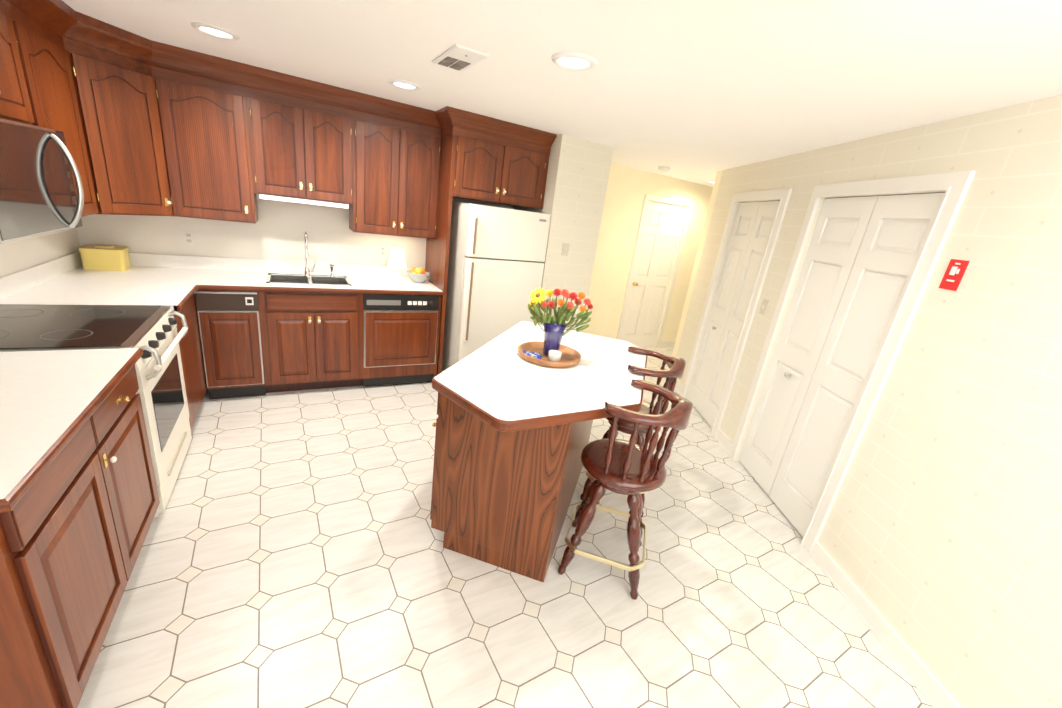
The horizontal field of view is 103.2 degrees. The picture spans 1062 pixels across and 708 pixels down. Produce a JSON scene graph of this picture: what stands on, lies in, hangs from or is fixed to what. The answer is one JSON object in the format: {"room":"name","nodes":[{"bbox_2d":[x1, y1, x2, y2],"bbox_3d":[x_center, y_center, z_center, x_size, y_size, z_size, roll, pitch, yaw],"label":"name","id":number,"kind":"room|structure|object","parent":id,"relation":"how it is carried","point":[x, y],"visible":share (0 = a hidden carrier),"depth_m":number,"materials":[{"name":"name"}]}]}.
{"room":"kitchen","nodes":[
{"label":"kitchen","id":0,"kind":"room"},
{"bbox_2d":[0,228,79,276],"bbox_3d":[-1.655,0.241,0.072,0.120,2.470,7.150,-3,21,-29],"label":"wall","id":1,"kind":"structure","parent":0,"point":[16,256],"depth_m":2.55,"materials":[{"name":"beige paint"}]},
{"bbox_2d":[0,118,83,244],"bbox_3d":[-2.255,-0.726,1.711,0.492,0.450,0.752,-3,21,-29],"label":"microwave","id":2,"kind":"object","parent":1,"relation":"attached to","point":[38,197],"visible":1,"depth_m":1.78,"materials":[{"name":"silver metal"}]},
{"bbox_2d":[76,163,712,347],"bbox_3d":[0.274,-1.182,5.074,8.455,2.470,0.170,-3,21,-29],"label":"wall","id":3,"kind":"structure","parent":0,"point":[276,230],"depth_m":4.07,"materials":[{"name":"beige paint"}]},
{"bbox_2d":[182,230,194,245],"bbox_3d":[-2.725,-0.925,3.348,0.072,0.116,0.010,-3,21,-29],"label":"outlet","id":4,"kind":"object","parent":3,"relation":"attached to","point":[188,237],"visible":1,"depth_m":3.35,"materials":[{"name":"white plastic"}]},
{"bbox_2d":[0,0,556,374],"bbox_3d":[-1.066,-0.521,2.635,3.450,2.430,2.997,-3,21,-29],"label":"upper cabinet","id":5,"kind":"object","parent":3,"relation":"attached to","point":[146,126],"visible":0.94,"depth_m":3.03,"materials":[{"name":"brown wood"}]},
{"bbox_2d":[379,244,386,256],"bbox_3d":[-1.430,-0.996,4.062,0.072,0.116,0.010,-3,21,-29],"label":"outlet","id":6,"kind":"object","parent":3,"relation":"attached to","point":[382,250],"visible":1,"depth_m":4.06,"materials":[{"name":"white plastic"}]},
{"bbox_2d":[620,200,687,346],"bbox_3d":[1.703,-1.046,5.911,0.760,2.035,0.095,-3,21,-29],"label":"door","id":7,"kind":"structure","parent":3,"relation":"attached to","point":[663,225],"depth_m":5.90,"materials":[{"name":"white paint"}]},
{"bbox_2d":[77,347,932,707],"bbox_3d":[1.037,1.052,2.718,9.600,0.050,8.400,-3,21,-29],"label":"floor","id":8,"kind":"structure","parent":0,"point":[293,553],"depth_m":1.95,"materials":[{"name":"tile"}]},
{"bbox_2d":[0,304,191,517],"bbox_3d":[-2.249,0.273,2.127,0.784,0.960,0.748,-3,21,-29],"label":"range","id":9,"kind":"object","parent":8,"relation":"on","point":[150,331],"visible":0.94,"depth_m":2.08,"materials":[{"name":"white enamel"},{"name":"black glass"},{"name":"metal"}]},
{"bbox_2d":[0,251,442,707],"bbox_3d":[-1.536,0.178,2.599,2.530,1.020,3.087,-3,21,-29],"label":"base cabinet","id":10,"kind":"object","parent":8,"relation":"on","point":[79,501],"visible":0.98,"depth_m":1.74,"materials":[{"name":"brown wood"}]},
{"bbox_2d":[78,244,130,270],"bbox_3d":[-3.079,-0.703,3.048,0.240,0.162,0.221,-3,21,-29],"label":"container","id":11,"kind":"object","parent":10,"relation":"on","point":[104,257],"visible":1,"depth_m":2.98,"materials":[{"name":"yellow plastic"}]},
{"bbox_2d":[266,231,351,285],"bbox_3d":[-1.866,-0.739,3.539,0.616,0.553,0.406,-3,21,-29],"label":"sink","id":12,"kind":"object","parent":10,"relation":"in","point":[306,277],"visible":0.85,"depth_m":3.65,"materials":[{"name":"silver metal"}]},
{"bbox_2d":[387,247,405,279],"bbox_3d":[-1.283,-0.861,4.025,0.176,0.295,0.176,-3,21,-29],"label":"lamp","id":13,"kind":"object","parent":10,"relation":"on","point":[396,261],"visible":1,"depth_m":3.96,"materials":[{"name":"white plastic"}]},
{"bbox_2d":[407,267,430,282],"bbox_3d":[-1.084,-0.764,4.057,0.224,0.141,0.224,-3,21,-29],"label":"fruit bowl","id":14,"kind":"object","parent":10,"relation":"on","point":[418,275],"visible":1,"depth_m":4.00,"materials":[{"name":"white ceramic"}]},
{"bbox_2d":[442,202,550,371],"bbox_3d":[-0.451,-0.586,4.228,0.775,1.700,0.894,-3,21,-29],"label":"refrigerator","id":15,"kind":"object","parent":8,"relation":"on","point":[496,266],"visible":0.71,"depth_m":3.79,"materials":[{"name":"white metal"}]},
{"bbox_2d":[430,321,647,581],"bbox_3d":[0.042,0.431,2.636,1.522,0.920,1.429,-3,21,-29],"label":"kitchen island","id":16,"kind":"object","parent":8,"relation":"on","point":[513,430],"visible":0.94,"depth_m":2.00,"materials":[{"name":"brown wood"}]},
{"bbox_2d":[518,288,592,367],"bbox_3d":[0.132,-0.173,2.366,0.377,0.404,0.368,-3,21,-29],"label":"flower arrangement","id":17,"kind":"object","parent":16,"relation":"on","point":[551,351],"visible":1,"depth_m":2.34,"materials":[{"name":"multicoloured plant"}]},
{"bbox_2d":[558,379,692,599],"bbox_3d":[0.440,0.629,2.098,0.552,0.996,0.552,-3,21,-29],"label":"bar stool","id":18,"kind":"object","parent":8,"relation":"on","point":[632,469],"visible":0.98,"depth_m":2.00,"materials":[{"name":"brown wood"}]},
{"bbox_2d":[580,346,685,516],"bbox_3d":[0.621,0.459,2.676,0.552,0.996,0.552,-3,21,-29],"label":"bar stool","id":19,"kind":"object","parent":8,"relation":"on","point":[674,371],"visible":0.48,"depth_m":2.54,"materials":[{"name":"brown wood"}]},
{"bbox_2d":[62,0,1061,186],"bbox_3d":[1.349,-1.275,1.935,9.600,0.340,8.400,-3,21,-29],"label":"ceiling","id":20,"kind":"structure","parent":0,"point":[698,91],"depth_m":1.87,"materials":[{"name":"paint"}]},
{"bbox_2d":[191,22,239,40],"bbox_3d":[-1.685,-1.722,2.251,0.212,0.012,0.212,-3,21,-29],"label":"recessed light","id":21,"kind":"object","parent":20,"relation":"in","point":[215,31],"visible":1,"depth_m":2.23,"materials":[{"name":"white"}]},
{"bbox_2d":[388,79,420,90],"bbox_3d":[-0.835,-1.775,2.778,0.212,0.012,0.212,-3,21,-29],"label":"recessed light","id":22,"kind":"object","parent":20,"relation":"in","point":[404,84],"visible":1,"depth_m":2.76,"materials":[{"name":"white"}]},
{"bbox_2d":[432,44,488,70],"bbox_3d":[-0.363,-1.482,2.117,0.177,0.014,0.366,-3,21,-29],"label":"ceiling vent","id":23,"kind":"object","parent":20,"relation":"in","point":[458,57],"visible":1,"depth_m":2.08,"materials":[{"name":"white"}]},
{"bbox_2d":[552,52,596,70],"bbox_3d":[0.197,-1.335,1.923,0.212,0.012,0.212,-3,21,-29],"label":"recessed light","id":24,"kind":"object","parent":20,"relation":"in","point":[575,61],"visible":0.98,"depth_m":1.90,"materials":[{"name":"white"}]},
{"bbox_2d":[658,166,669,171],"bbox_3d":[1.489,-2.071,4.712,0.136,0.039,0.136,-3,21,-29],"label":"smoke detector","id":25,"kind":"object","parent":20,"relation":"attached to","point":[663,168],"visible":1,"depth_m":4.67,"materials":[{"name":"white plastic"}]},
{"bbox_2d":[513,134,613,331],"bbox_3d":[0.149,-1.025,4.558,0.587,2.470,1.002,-3,21,-29],"label":"wall","id":26,"kind":"structure","parent":0,"point":[578,172],"depth_m":3.99,"materials":[{"name":"paint"}]},
{"bbox_2d":[561,243,569,255],"bbox_3d":[0.335,-1.010,4.064,0.072,0.116,0.011,-3,21,-29],"label":"light switch","id":27,"kind":"object","parent":26,"relation":"attached to","point":[565,249],"visible":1,"depth_m":4.06,"materials":[{"name":"beige plastic"}]},
{"bbox_2d":[672,94,1061,707],"bbox_3d":[2.823,0.154,2.116,5.523,2.470,6.014,-3,21,-29],"label":"wall","id":28,"kind":"structure","parent":0,"point":[931,543],"depth_m":1.81,"materials":[{"name":"paint"}]},
{"bbox_2d":[687,200,779,426],"bbox_3d":[1.856,-0.343,3.887,0.422,2.018,0.706,-3,21,-29],"label":"door","id":29,"kind":"structure","parent":28,"relation":"attached to","point":[750,233],"depth_m":3.88,"materials":[{"name":"white paint"}]},
{"bbox_2d":[759,299,768,314],"bbox_3d":[1.817,-0.367,3.283,0.040,0.116,0.066,-3,21,-29],"label":"switch plate","id":30,"kind":"object","parent":28,"relation":"attached to","point":[762,311],"visible":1,"depth_m":3.28,"materials":[{"name":"beige plastic"}]},
{"bbox_2d":[739,192,944,536],"bbox_3d":[1.850,0.065,2.671,0.492,2.018,0.835,-3,21,-29],"label":"closet door","id":31,"kind":"structure","parent":28,"relation":"attached to","point":[861,257],"depth_m":2.59,"materials":[{"name":"white paint"}]},
{"bbox_2d":[939,259,969,290],"bbox_3d":[1.868,-0.350,1.858,0.042,0.130,0.073,-3,21,-29],"label":"fire alarm","id":32,"kind":"object","parent":28,"relation":"attached to","point":[953,274],"visible":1,"depth_m":1.85,"materials":[{"name":"red plastic"}]}
]}

